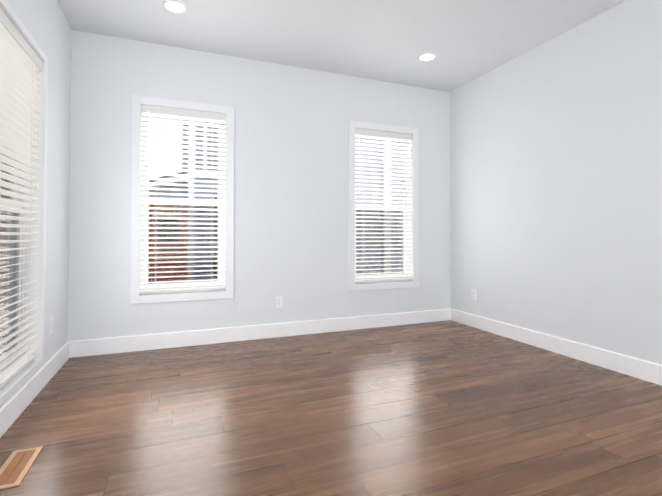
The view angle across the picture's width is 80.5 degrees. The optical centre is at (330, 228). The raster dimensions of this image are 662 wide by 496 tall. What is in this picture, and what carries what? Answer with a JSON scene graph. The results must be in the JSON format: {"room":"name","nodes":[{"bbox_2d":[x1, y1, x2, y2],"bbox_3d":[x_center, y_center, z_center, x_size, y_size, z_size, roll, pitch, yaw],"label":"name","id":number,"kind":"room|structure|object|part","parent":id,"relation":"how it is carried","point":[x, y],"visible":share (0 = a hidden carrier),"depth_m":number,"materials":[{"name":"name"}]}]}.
{"room":"empty living room","nodes":[
{"label":"empty living room","id":0,"kind":"room"},
{"bbox_2d":[0,0,70,407],"bbox_3d":[-1.062,-0.349,0.246,0.150,2.740,6.430,0,-1,-22],"label":"wall","id":1,"kind":"structure","parent":0,"point":[46,24],"depth_m":2.89,"materials":[{"name":"paint"}]},
{"bbox_2d":[0,0,47,406],"bbox_3d":[-1.802,-0.132,2.111,0.177,2.054,1.034,0,-1,-22],"label":"window","id":2,"kind":"structure","parent":1,"relation":"in","point":[11,390],"depth_m":2.54,"materials":[{"name":"paint"}]},
{"bbox_3d":[-1.849,-0.143,2.092,0.034,1.818,0.820,0,-1,-22],"label":"glass","id":3,"kind":"part","parent":2,"relation":"part of","materials":[{"name":"clear glass"}]},
{"bbox_3d":[-1.850,-0.132,2.092,0.072,1.994,0.974,0,-1,-22],"label":"left window sashes","id":4,"kind":"part","parent":2,"relation":"part of","materials":[{"name":"white plastic"}]},
{"bbox_2d":[0,6,41,387],"bbox_3d":[-1.762,-0.143,2.127,0.071,1.942,0.944,0,-1,-22],"label":"window blind","id":5,"kind":"object","parent":2,"relation":"attached to","point":[20,63],"visible":1,"depth_m":2.26,"materials":[{"name":"white plastic"}]},
{"bbox_2d":[0,341,69,437],"bbox_3d":[-0.985,0.954,0.254,0.014,0.135,6.430,0,-1,-22],"label":"baseboard","id":6,"kind":"structure","parent":1,"relation":"attached to","point":[15,405],"depth_m":2.36,"materials":[{"name":"paint"}]},
{"bbox_2d":[49,316,52,333],"bbox_3d":[-1.992,0.690,2.780,0.008,0.114,0.070,0,-1,-22],"label":"electrical outlet","id":7,"kind":"object","parent":1,"relation":"attached to","point":[50,324],"visible":1,"depth_m":2.77,"materials":[{"name":"plastic"}]},
{"bbox_2d":[68,30,450,340],"bbox_3d":[-0.401,-0.284,4.049,4.190,2.740,0.150,0,-1,-22],"label":"wall","id":8,"kind":"structure","parent":0,"point":[291,185],"depth_m":3.85,"materials":[{"name":"paint"}]},
{"bbox_2d":[130,95,233,303],"bbox_3d":[-1.371,-0.251,3.659,0.881,1.836,0.177,0,-1,-22],"label":"window","id":9,"kind":"structure","parent":8,"relation":"in","point":[137,102],"depth_m":3.60,"materials":[{"name":"paint"}]},
{"bbox_3d":[-1.390,-0.250,3.707,0.769,1.724,0.072,0,-1,-22],"label":"left back window sashes","id":10,"kind":"part","parent":9,"relation":"part of","materials":[{"name":"white plastic"}]},
{"bbox_2d":[140,104,225,292],"bbox_3d":[-1.355,-0.262,3.620,0.739,1.676,0.071,0,-1,-22],"label":"window blind","id":11,"kind":"object","parent":9,"relation":"attached to","point":[178,113],"visible":0.9,"depth_m":3.61,"materials":[{"name":"white plastic"}]},
{"bbox_2d":[148,204,217,283],"bbox_3d":[-1.405,0.155,3.739,0.681,0.828,0.010,0,-1,-22],"label":"screen","id":12,"kind":"object","parent":9,"relation":"attached to","point":[188,245],"depth_m":3.73,"materials":[{"name":"plastic"}]},
{"bbox_3d":[-1.390,-0.261,3.706,0.615,1.548,0.034,0,-1,-22],"label":"glass","id":13,"kind":"part","parent":9,"relation":"part of","materials":[{"name":"clear glass"}]},
{"bbox_2d":[69,309,450,357],"bbox_3d":[-0.371,1.017,3.950,3.862,0.135,0.014,0,-1,-22],"label":"baseboard","id":14,"kind":"structure","parent":8,"relation":"attached to","point":[92,347],"depth_m":3.75,"materials":[{"name":"paint"}]},
{"bbox_2d":[275,296,281,307],"bbox_3d":[-0.519,0.739,3.900,0.070,0.114,0.008,0,-1,-22],"label":"electrical outlet","id":15,"kind":"object","parent":8,"relation":"attached to","point":[278,301],"visible":1,"depth_m":3.90,"materials":[{"name":"plastic"}]},
{"bbox_2d":[349,120,418,290],"bbox_3d":[0.571,-0.238,4.431,0.881,1.836,0.177,0,-1,-22],"label":"window","id":16,"kind":"structure","parent":8,"relation":"in","point":[353,286],"depth_m":4.47,"materials":[{"name":"paint"}]},
{"bbox_2d":[356,210,401,274],"bbox_3d":[0.536,0.168,4.511,0.681,0.828,0.010,0,-1,-22],"label":"screen","id":17,"kind":"object","parent":16,"relation":"attached to","point":[379,243],"depth_m":4.52,"materials":[{"name":"plastic"}]},
{"bbox_3d":[0.552,-0.248,4.478,0.615,1.548,0.034,0,-1,-22],"label":"glass","id":18,"kind":"part","parent":16,"relation":"part of","materials":[{"name":"clear glass"}]},
{"bbox_3d":[0.551,-0.237,4.480,0.769,1.724,0.072,0,-1,-22],"label":"back right window sashes","id":19,"kind":"part","parent":16,"relation":"part of","materials":[{"name":"white plastic"}]},
{"bbox_2d":[355,128,411,281],"bbox_3d":[0.587,-0.248,4.392,0.739,1.676,0.071,0,-1,-22],"label":"window blind","id":20,"kind":"object","parent":16,"relation":"attached to","point":[380,135],"visible":0.85,"depth_m":4.39,"materials":[{"name":"white plastic"}]},
{"bbox_2d":[0,320,661,495],"bbox_3d":[0.815,1.064,0.969,4.190,0.060,6.730,0,-1,-22],"label":"floor","id":21,"kind":"structure","parent":0,"point":[446,408],"depth_m":2.13,"materials":[{"name":"brown wood"}]},
{"bbox_2d":[0,446,42,488],"bbox_3d":[-1.375,1.043,1.706,0.115,0.006,0.310,0,-1,-22],"label":"floor vent","id":22,"kind":"object","parent":21,"relation":"in","point":[15,467],"visible":1,"depth_m":1.71,"materials":[{"name":"brown wood"}]},
{"bbox_2d":[57,0,625,91],"bbox_3d":[0.815,-1.766,1.017,4.190,0.120,6.730,0,-1,-22],"label":"ceiling","id":23,"kind":"structure","parent":0,"point":[464,41],"depth_m":3.28,"materials":[{"name":"paint"}]},
{"bbox_2d":[163,0,187,13],"bbox_3d":[-1.177,-1.670,2.951,0.176,0.006,0.176,0,-1,-22],"label":"recessed light","id":24,"kind":"object","parent":23,"relation":"in","point":[175,6],"visible":1,"depth_m":2.95,"materials":[{"name":"paint"}]},
{"bbox_2d":[418,53,435,61],"bbox_3d":[0.932,-1.656,3.790,0.176,0.006,0.176,0,-1,-22],"label":"recessed light","id":25,"kind":"object","parent":23,"relation":"in","point":[425,57],"visible":1,"depth_m":3.79,"materials":[{"name":"paint"}]},
{"bbox_2d":[450,0,661,364],"bbox_3d":[2.692,-0.323,1.739,0.150,2.740,6.430,0,-1,-22],"label":"wall","id":26,"kind":"structure","parent":0,"point":[555,186],"depth_m":3.27,"materials":[{"name":"paint"}]},
{"bbox_2d":[471,289,475,299],"bbox_3d":[1.575,0.736,4.314,0.008,0.114,0.070,0,-1,-22],"label":"electrical outlet","id":27,"kind":"object","parent":26,"relation":"attached to","point":[473,294],"visible":1,"depth_m":4.31,"materials":[{"name":"plastic"}]},
{"bbox_2d":[451,309,661,385],"bbox_3d":[2.616,0.979,1.687,0.014,0.135,6.430,0,-1,-22],"label":"baseboard","id":28,"kind":"structure","parent":26,"relation":"attached to","point":[648,371],"depth_m":3.24,"materials":[{"name":"paint"}]},
{"label":"outside","id":29,"kind":"structure","parent":0,"visible":0},
{"bbox_3d":[-2.604,1.982,9.695,64.000,0.100,60.000,0,-1,-22],"label":"ground","id":30,"kind":"structure","parent":29,"visible":0},
{"bbox_2d":[156,219,178,249],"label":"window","id":31,"kind":"structure","parent":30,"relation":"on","point":[169,220],"depth_m":8.57,"materials":[{"name":"glass"}]},
{"bbox_2d":[148,172,187,283],"bbox_3d":[-4.205,0.465,7.549,2.620,2.860,2.950,0,-1,-22],"label":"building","id":32,"kind":"structure","parent":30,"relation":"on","point":[169,191],"depth_m":6.70,"materials":[{"name":"white"}]},
{"bbox_2d":[148,243,189,281],"bbox_3d":[-3.158,1.024,4.813,2.650,1.650,0.150,0,-1,-22],"label":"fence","id":33,"kind":"object","parent":30,"relation":"on","point":[175,264],"depth_m":5.17,"materials":[{"name":"brown wood"}]},
{"bbox_2d":[213,197,217,280],"bbox_3d":[-1.775,0.707,6.274,0.329,2.619,0.323,0,-1,-22],"label":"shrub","id":34,"kind":"object","parent":30,"relation":"on","point":[216,248],"depth_m":6.23,"materials":[{"name":"green plant"}]},
{"bbox_2d":[174,120,401,281],"bbox_3d":[0.028,-1.921,10.991,8.200,7.750,6.060,0,-1,-22],"label":"neighbor house","id":35,"kind":"structure","parent":30,"relation":"on","point":[215,193],"depth_m":7.98,"materials":[{"name":"white"}]}
]}

